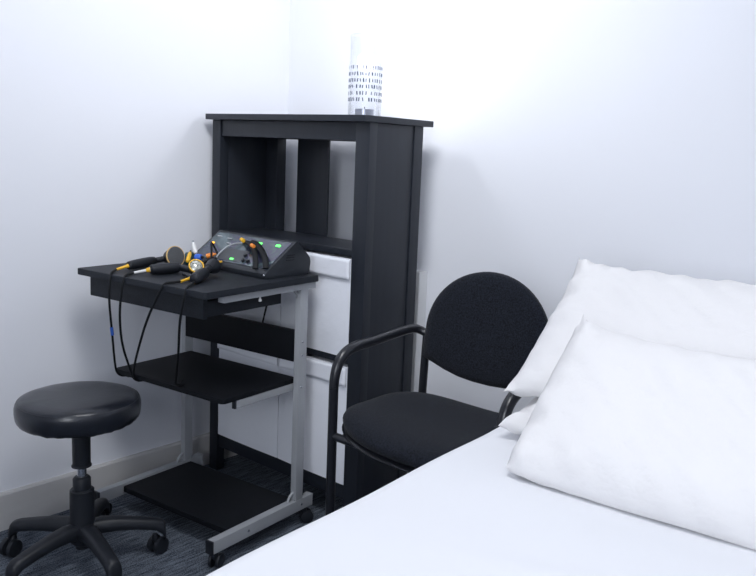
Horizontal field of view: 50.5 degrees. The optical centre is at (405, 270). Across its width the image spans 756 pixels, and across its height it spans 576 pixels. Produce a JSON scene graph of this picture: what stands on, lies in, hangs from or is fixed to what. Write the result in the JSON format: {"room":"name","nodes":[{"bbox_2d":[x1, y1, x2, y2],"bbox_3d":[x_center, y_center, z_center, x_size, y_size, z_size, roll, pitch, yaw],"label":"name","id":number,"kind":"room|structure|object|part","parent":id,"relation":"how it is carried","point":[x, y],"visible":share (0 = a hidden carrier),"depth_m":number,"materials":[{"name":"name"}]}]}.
{"room":"examination room","nodes":[
{"label":"examination room","id":0,"kind":"room"},
{"bbox_2d":[0,0,289,491],"bbox_3d":[-1.619,-0.364,1.593,0.100,2.350,3.600,9,11,39],"label":"wall","id":1,"kind":"structure","parent":0,"point":[106,137],"depth_m":2.41,"materials":[{"name":"white paint"}]},
{"bbox_2d":[0,432,237,531],"bbox_3d":[-1.626,0.750,1.721,0.014,0.110,3.600,9,11,39],"label":"baseboard","id":2,"kind":"structure","parent":1,"relation":"attached to","point":[47,497],"depth_m":2.44,"materials":[{"name":"paint"}]},
{"bbox_2d":[0,455,364,575],"bbox_3d":[-0.098,1.108,0.487,4.200,0.100,3.800,9,11,39],"label":"floor","id":3,"kind":"structure","parent":0,"point":[185,555],"depth_m":2.27,"materials":[{"name":"carpet"}]},
{"bbox_2d":[0,381,168,575],"bbox_3d":[-0.844,0.551,2.077,0.432,0.470,0.426,9,11,39],"label":"stool","id":4,"kind":"object","parent":3,"relation":"on","point":[80,411],"visible":1,"depth_m":2.05,"materials":[{"name":"black leather"}]},
{"bbox_3d":[-0.966,0.690,2.138,0.190,0.090,0.048,4,9,11],"label":"arm","id":5,"kind":"part","parent":4,"relation":"part of","materials":[{"name":"black plastic"}]},
{"bbox_3d":[-0.909,0.711,2.014,0.048,0.090,0.190,7,10,29],"label":"arm","id":6,"kind":"part","parent":4,"relation":"part of","materials":[{"name":"black plastic"}]},
{"bbox_3d":[-0.839,0.351,2.063,0.304,0.071,0.304,9,11,39],"label":"seat","id":7,"kind":"part","parent":4,"relation":"part of","materials":[{"name":"black leather"}]},
{"bbox_3d":[-0.772,0.715,2.030,0.048,0.090,0.190,-5,11,-42],"label":"arm","id":8,"kind":"part","parent":4,"relation":"part of","materials":[{"name":"black plastic"}]},
{"bbox_3d":[-0.864,0.681,2.230,0.048,0.090,0.190,2,8,-7],"label":"arm","id":9,"kind":"part","parent":4,"relation":"part of","materials":[{"name":"black plastic"}]},
{"bbox_3d":[-0.745,0.697,2.163,0.190,0.090,0.048,-1,9,-24],"label":"arm","id":10,"kind":"part","parent":4,"relation":"part of","materials":[{"name":"black plastic"}]},
{"bbox_2d":[78,252,318,568],"bbox_3d":[-0.599,0.357,2.344,0.537,0.797,0.453,8,10,33],"label":"trolley","id":11,"kind":"object","parent":3,"relation":"on","point":[238,509],"depth_m":2.33,"materials":[{"name":"laminate"}]},
{"bbox_3d":[-0.805,0.653,2.543,0.023,0.035,0.392,8,10,33],"label":"foot rail","id":12,"kind":"part","parent":11,"relation":"part of","materials":[{"name":"grey metal"}]},
{"bbox_3d":[-0.702,0.065,2.168,0.468,0.062,0.015,8,10,33],"label":"keyboard drawer","id":13,"kind":"part","parent":11,"relation":"part of","materials":[{"name":"laminate"}]},
{"bbox_2d":[116,246,184,269],"bbox_3d":[-0.734,-0.039,2.300,0.058,0.060,0.210,9,11,39],"label":"handpiece","id":14,"kind":"object","parent":11,"relation":"on","point":[174,253],"visible":0.89,"depth_m":2.32,"materials":[{"name":"black plastic"}]},
{"bbox_2d":[108,268,125,376],"bbox_3d":[-0.819,0.157,2.253,0.029,0.335,0.165,2,8,-6],"label":"hanging cable","id":15,"kind":"object","parent":14,"relation":"hanging from","point":[115,269],"visible":0.98,"depth_m":2.19,"materials":[{"name":"black rubber"}]},
{"bbox_3d":[-0.751,-0.023,2.286,0.028,0.029,0.112,6,9,23],"label":"handle","id":16,"kind":"part","parent":14,"relation":"part of","materials":[{"name":"black plastic"}]},
{"bbox_2d":[132,280,180,381],"bbox_3d":[-0.696,0.174,2.173,0.070,0.335,0.264,-4,11,-40],"label":"cable","id":17,"kind":"object","parent":11,"relation":"hanging from","point":[178,281],"visible":0.98,"depth_m":2.10,"materials":[{"name":"black rubber"}]},
{"bbox_2d":[134,259,203,274],"bbox_3d":[-0.639,-0.015,2.204,0.190,0.049,0.079,3,8,6],"label":"handpiece","id":18,"kind":"object","parent":11,"relation":"on","point":[194,265],"visible":0.8,"depth_m":2.18,"materials":[{"name":"black plastic"}]},
{"bbox_2d":[119,272,133,379],"bbox_3d":[-0.766,0.164,2.221,0.040,0.335,0.155,1,9,-9],"label":"hanging cable","id":19,"kind":"object","parent":18,"relation":"hanging from","point":[130,273],"visible":0.98,"depth_m":2.17,"materials":[{"name":"black rubber"}]},
{"bbox_3d":[-0.662,-0.007,2.208,0.086,0.031,0.031,-5,11,-42],"label":"handle","id":20,"kind":"part","parent":18,"relation":"part of","materials":[{"name":"black plastic"}]},
{"bbox_2d":[175,281,194,385],"bbox_3d":[-0.578,0.175,2.108,0.045,0.315,0.201,0,9,-19],"label":"hanging cable","id":21,"kind":"object","parent":11,"relation":"hanging from","point":[193,282],"visible":1,"depth_m":2.04,"materials":[{"name":"black rubber"}]},
{"bbox_2d":[181,273,190,282],"bbox_3d":[-0.578,0.016,2.127,0.034,0.014,0.102,1,9,-12],"label":"connector","id":22,"kind":"object","parent":11,"relation":"on","point":[187,276],"visible":0.72,"depth_m":2.12,"materials":[{"name":"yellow plastic"}]},
{"bbox_3d":[-0.710,0.308,2.610,0.019,0.636,0.032,8,10,33],"label":"leg","id":23,"kind":"part","parent":11,"relation":"part of","materials":[{"name":"grey paint"}]},
{"bbox_2d":[186,250,191,262],"bbox_3d":[-0.632,-0.043,2.344,0.012,0.029,0.068,2,8,-7],"label":"connector","id":24,"kind":"object","parent":11,"relation":"on","point":[189,254],"visible":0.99,"depth_m":2.33,"materials":[{"name":"yellow plastic"}]},
{"bbox_3d":[-0.647,-0.041,2.419,0.042,0.037,0.042,9,11,39],"label":"applicator cap","id":25,"kind":"part","parent":11,"relation":"part of","materials":[{"name":"yellow plastic"}]},
{"bbox_2d":[192,240,197,253],"bbox_3d":[-0.624,-0.070,2.372,0.012,0.037,0.044,-2,10,-28],"label":"connector","id":26,"kind":"object","parent":11,"relation":"on","point":[194,247],"visible":0.96,"depth_m":2.36,"materials":[{"name":"white plastic"}]},
{"bbox_2d":[194,254,203,259],"bbox_3d":[-0.597,-0.039,2.325,0.026,0.022,0.021,6,9,22],"label":"connector","id":27,"kind":"object","parent":11,"relation":"on","point":[196,256],"visible":0.82,"depth_m":2.32,"materials":[{"name":"blue plastic"}]},
{"bbox_2d":[189,259,220,283],"bbox_3d":[-0.538,-0.001,2.133,0.042,0.048,0.152,4,8,8],"label":"handpiece","id":28,"kind":"object","parent":11,"relation":"on","point":[213,266],"visible":1,"depth_m":2.12,"materials":[{"name":"black plastic"}]},
{"bbox_3d":[-0.539,0.012,2.099,0.031,0.034,0.082,4,8,6],"label":"handle","id":29,"kind":"part","parent":28,"relation":"part of","materials":[{"name":"black plastic"}]},
{"bbox_2d":[117,351,293,403],"bbox_3d":[-0.587,0.306,2.354,0.456,0.014,0.291,8,10,33],"label":"shelf","id":30,"kind":"object","parent":11,"relation":"attached to","point":[217,380],"depth_m":2.31,"materials":[{"name":"black laminate"}]},
{"bbox_2d":[124,461,287,532],"bbox_3d":[-0.596,0.678,2.423,0.458,0.016,0.264,8,10,33],"label":"shelf","id":31,"kind":"object","parent":11,"relation":"attached to","point":[218,501],"depth_m":2.41,"materials":[{"name":"black laminate"}]},
{"bbox_2d":[202,257,216,266],"bbox_3d":[-0.573,-0.019,2.291,0.061,0.039,0.100,3,8,5],"label":"lead","id":32,"kind":"object","parent":11,"relation":"on","point":[204,261],"visible":0.18,"depth_m":2.33,"materials":[{"name":"black rubber"}]},
{"bbox_2d":[206,253,215,258],"bbox_3d":[-0.565,-0.045,2.335,0.030,0.018,0.014,2,8,-4],"label":"connector","id":33,"kind":"object","parent":11,"relation":"on","point":[208,254],"visible":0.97,"depth_m":2.33,"materials":[{"name":"orange plastic"}]},
{"bbox_2d":[210,242,217,258],"bbox_3d":[-0.554,-0.054,2.330,0.026,0.055,0.071,1,9,-13],"label":"lead","id":34,"kind":"object","parent":11,"relation":"on","point":[212,245],"visible":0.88,"depth_m":2.33,"materials":[{"name":"black rubber"}]},
{"bbox_3d":[-0.509,0.189,2.448,0.461,0.093,0.014,8,10,33],"label":"panel","id":35,"kind":"part","parent":11,"relation":"part of","materials":[{"name":"black laminate"}]},
{"bbox_3d":[-0.433,0.085,2.164,0.010,0.041,0.275,8,10,33],"label":"drawer","id":36,"kind":"part","parent":11,"relation":"part of","materials":[{"name":"laminate"}]},
{"bbox_2d":[190,230,309,278],"bbox_3d":[-0.461,-0.054,2.357,0.346,0.099,0.174,9,11,38],"label":"control console","id":37,"kind":"object","parent":11,"relation":"on","point":[286,258],"visible":0.89,"depth_m":2.29,"materials":[{"name":"black plastic"}]},
{"bbox_2d":[216,242,242,257],"bbox_3d":[-0.518,-0.057,2.350,0.085,0.055,0.025,-2,10,-29],"label":"lead","id":38,"kind":"object","parent":37,"relation":"attached to","point":[238,242],"visible":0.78,"depth_m":2.35,"materials":[{"name":"grey rubber"}]},
{"bbox_3d":[-0.477,-0.062,2.337,0.325,0.068,0.094,9,11,38],"label":"control panel","id":39,"kind":"part","parent":37,"relation":"part of","materials":[{"name":"grey metal"}]},
{"bbox_3d":[-0.456,-0.036,2.280,0.022,0.023,0.046,-1,9,-23],"label":"knob","id":40,"kind":"part","parent":37,"relation":"part of","materials":[{"name":"black plastic"}]},
{"bbox_2d":[242,240,257,268],"bbox_3d":[-0.442,-0.049,2.289,0.023,0.066,0.163,-1,9,-23],"label":"lead","id":41,"kind":"object","parent":37,"relation":"on","point":[253,250],"visible":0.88,"depth_m":2.25,"materials":[{"name":"black rubber"}]},
{"bbox_2d":[250,240,268,268],"bbox_3d":[-0.417,-0.050,2.273,0.024,0.065,0.172,-1,9,-25],"label":"lead","id":42,"kind":"object","parent":37,"relation":"on","point":[257,244],"visible":0.88,"depth_m":2.23,"materials":[{"name":"black rubber"}]},
{"bbox_3d":[-0.405,0.711,2.278,0.024,0.035,0.392,8,10,33],"label":"foot rail","id":43,"kind":"part","parent":11,"relation":"part of","materials":[{"name":"grey metal"}]},
{"bbox_3d":[-0.368,0.054,2.184,0.022,0.020,0.357,8,10,33],"label":"rail","id":44,"kind":"part","parent":11,"relation":"part of","materials":[{"name":"grey metal"}]},
{"bbox_2d":[262,306,303,460],"bbox_3d":[-0.369,0.364,2.429,0.196,0.773,0.065,9,11,39],"label":"power cord","id":45,"kind":"object","parent":11,"relation":"hanging from","point":[265,310],"visible":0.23,"depth_m":2.45,"materials":[{"name":"black plastic"}]},
{"bbox_3d":[-0.310,0.366,2.344,0.020,0.636,0.032,8,10,33],"label":"leg","id":46,"kind":"part","parent":11,"relation":"part of","materials":[{"name":"grey paint"}]},
{"bbox_2d":[205,114,433,506],"bbox_3d":[-0.310,0.120,2.599,0.709,1.218,0.302,9,11,39],"label":"bookcase","id":47,"kind":"object","parent":3,"relation":"on","point":[249,152],"visible":0.64,"depth_m":2.40,"materials":[{"name":"black wood"}]},
{"bbox_3d":[-0.634,0.096,2.723,0.041,1.200,0.032,9,11,39],"label":"post","id":48,"kind":"part","parent":47,"relation":"part of","materials":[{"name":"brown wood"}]},
{"bbox_3d":[-0.567,0.039,2.789,0.036,1.099,0.163,9,11,39],"label":"panel","id":49,"kind":"part","parent":47,"relation":"part of","materials":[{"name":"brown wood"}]},
{"bbox_2d":[217,343,278,457],"bbox_3d":[-0.474,0.399,2.704,0.303,0.356,0.168,9,11,39],"label":"storage bin","id":50,"kind":"object","parent":47,"relation":"on","point":[254,425],"visible":0.36,"depth_m":2.63,"materials":[{"name":"white plastic"}]},
{"bbox_2d":[225,304,280,325],"bbox_3d":[-0.458,0.048,2.652,0.303,0.288,0.169,9,11,39],"label":"storage bin","id":51,"kind":"object","parent":47,"relation":"on","point":[273,313],"visible":0.06,"depth_m":2.55,"materials":[{"name":"white plastic"}]},
{"bbox_3d":[-0.484,0.083,2.859,0.098,1.200,0.040,9,11,39],"label":"post","id":52,"kind":"part","parent":47,"relation":"part of","materials":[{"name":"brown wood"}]},
{"bbox_3d":[-0.407,0.624,2.593,0.604,0.045,0.018,9,11,39],"label":"rail","id":53,"kind":"part","parent":47,"relation":"part of","materials":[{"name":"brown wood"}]},
{"bbox_3d":[-0.360,-0.429,2.435,0.604,0.051,0.019,9,11,39],"label":"rail","id":54,"kind":"part","parent":47,"relation":"part of","materials":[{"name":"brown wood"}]},
{"bbox_3d":[-0.300,-0.096,2.552,0.634,0.018,0.163,9,11,39],"label":"shelf","id":55,"kind":"part","parent":47,"relation":"part of","materials":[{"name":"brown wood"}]},
{"bbox_2d":[278,353,347,484],"bbox_3d":[-0.241,0.435,2.514,0.294,0.361,0.169,9,11,39],"label":"storage bin","id":56,"kind":"object","parent":47,"relation":"on","point":[318,369],"visible":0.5,"depth_m":2.44,"materials":[{"name":"white plastic"}]},
{"bbox_2d":[281,249,351,354],"bbox_3d":[-0.225,0.085,2.462,0.294,0.291,0.168,9,11,39],"label":"storage bin","id":57,"kind":"object","parent":47,"relation":"on","point":[328,316],"visible":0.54,"depth_m":2.36,"materials":[{"name":"white plastic"}]},
{"bbox_3d":[-0.203,-0.443,2.575,0.553,0.051,0.016,9,11,39],"label":"rail","id":58,"kind":"part","parent":47,"relation":"part of","materials":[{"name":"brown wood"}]},
{"bbox_3d":[-0.133,0.179,2.314,0.052,1.200,0.032,9,11,39],"label":"post","id":59,"kind":"part","parent":47,"relation":"part of","materials":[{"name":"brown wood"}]},
{"bbox_2d":[348,35,383,115],"bbox_3d":[-0.116,-0.570,2.355,0.098,0.236,0.098,9,11,39],"label":"glass candle holder","id":60,"kind":"object","parent":47,"relation":"on","point":[349,86],"visible":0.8,"depth_m":2.32,"materials":[{"name":"clear"}]},
{"bbox_2d":[355,107,373,114],"bbox_3d":[-0.120,-0.472,2.370,0.056,0.027,0.056,9,11,39],"label":"tealight","id":61,"kind":"object","parent":60,"relation":"in","point":[364,111],"visible":0.68,"depth_m":2.35,"materials":[{"name":"silver metal"}]},
{"bbox_3d":[-0.058,0.124,2.374,0.018,1.099,0.163,9,11,39],"label":"panel","id":62,"kind":"part","parent":47,"relation":"part of","materials":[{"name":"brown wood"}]},
{"bbox_3d":[-0.002,0.163,2.466,0.046,1.200,0.040,9,11,39],"label":"post","id":63,"kind":"part","parent":47,"relation":"part of","materials":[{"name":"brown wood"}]},
{"bbox_2d":[325,272,547,515],"bbox_3d":[0.117,0.432,1.916,0.504,0.838,0.427,9,11,39],"label":"armchair","id":64,"kind":"object","parent":3,"relation":"on","point":[482,327],"visible":0.65,"depth_m":1.94,"materials":[{"name":"black fabric"}]},
{"bbox_3d":[-0.181,0.548,1.950,0.023,0.548,0.026,9,11,39],"label":"leg","id":65,"kind":"part","parent":64,"relation":"part of","materials":[{"name":"black metal"}]},
{"bbox_3d":[0.106,0.413,1.898,0.472,0.020,0.328,9,11,39],"label":"seat frame","id":66,"kind":"part","parent":64,"relation":"part of","materials":[{"name":"black metal"}]},
{"bbox_3d":[-0.066,0.208,2.017,0.043,0.118,0.333,11,12,44],"label":"armrest","id":67,"kind":"part","parent":64,"relation":"part of","materials":[{"name":"black metal"}]},
{"bbox_3d":[0.093,0.377,1.875,0.498,0.058,0.342,9,11,39],"label":"seat","id":68,"kind":"part","parent":64,"relation":"part of","materials":[{"name":"black fabric"}]},
{"bbox_3d":[0.051,0.473,2.193,0.029,0.650,0.086,5,9,18],"label":"leg","id":69,"kind":"part","parent":64,"relation":"part of","materials":[{"name":"black metal"}]},
{"bbox_3d":[0.204,0.143,1.987,0.371,0.278,0.056,9,11,39],"label":"backrest","id":70,"kind":"part","parent":64,"relation":"part of","materials":[{"name":"black fabric"}]},
{"bbox_3d":[0.292,0.267,1.725,0.043,0.118,0.333,8,10,34],"label":"armrest","id":71,"kind":"part","parent":64,"relation":"part of","materials":[{"name":"black metal"}]},
{"bbox_3d":[0.360,0.599,1.053,0.848,0.782,1.950,8,10,34],"label":"bed","id":72,"kind":"object","parent":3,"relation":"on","visible":0},
{"bbox_2d":[206,427,755,575],"bbox_3d":[0.354,0.371,1.028,0.901,0.344,1.962,8,10,34],"label":"sheet","id":73,"kind":"object","parent":72,"relation":"on","point":[462,512],"visible":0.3,"depth_m":1.07,"materials":[{"name":"white fabric"}]},
{"bbox_2d":[495,396,538,434],"bbox_3d":[0.518,0.260,1.417,0.631,0.119,0.382,8,10,34],"label":"pillow","id":74,"kind":"object","parent":73,"relation":"on","point":[516,422],"visible":0.02,"depth_m":1.43,"materials":[{"name":"white fabric"}]},
{"bbox_2d":[503,258,755,396],"bbox_3d":[0.550,0.141,1.432,0.673,0.237,0.351,8,10,34],"label":"pillow","id":75,"kind":"object","parent":74,"relation":"on","point":[684,311],"visible":0.57,"depth_m":1.49,"materials":[{"name":"white fabric"}]},
{"bbox_2d":[506,314,755,549],"bbox_3d":[0.488,0.240,1.177,0.627,0.233,0.268,9,10,35],"label":"pillow","id":76,"kind":"object","parent":73,"relation":"on","point":[666,433],"visible":1,"depth_m":1.19,"materials":[{"name":"white fabric"}]},
{"bbox_2d":[285,0,755,413],"bbox_3d":[1.137,-0.258,1.724,4.200,2.350,0.100,9,11,39],"label":"wall","id":77,"kind":"structure","parent":0,"point":[612,133],"depth_m":2.26,"materials":[{"name":"white paint"}]},
{"bbox_2d":[407,270,427,473],"bbox_3d":[0.021,0.367,2.631,0.057,0.745,0.042,9,11,39],"label":"cable trunking","id":78,"kind":"object","parent":77,"relation":"attached to","point":[421,276],"visible":0.26,"depth_m":2.58,"materials":[{"name":"white plastic"}]}
]}

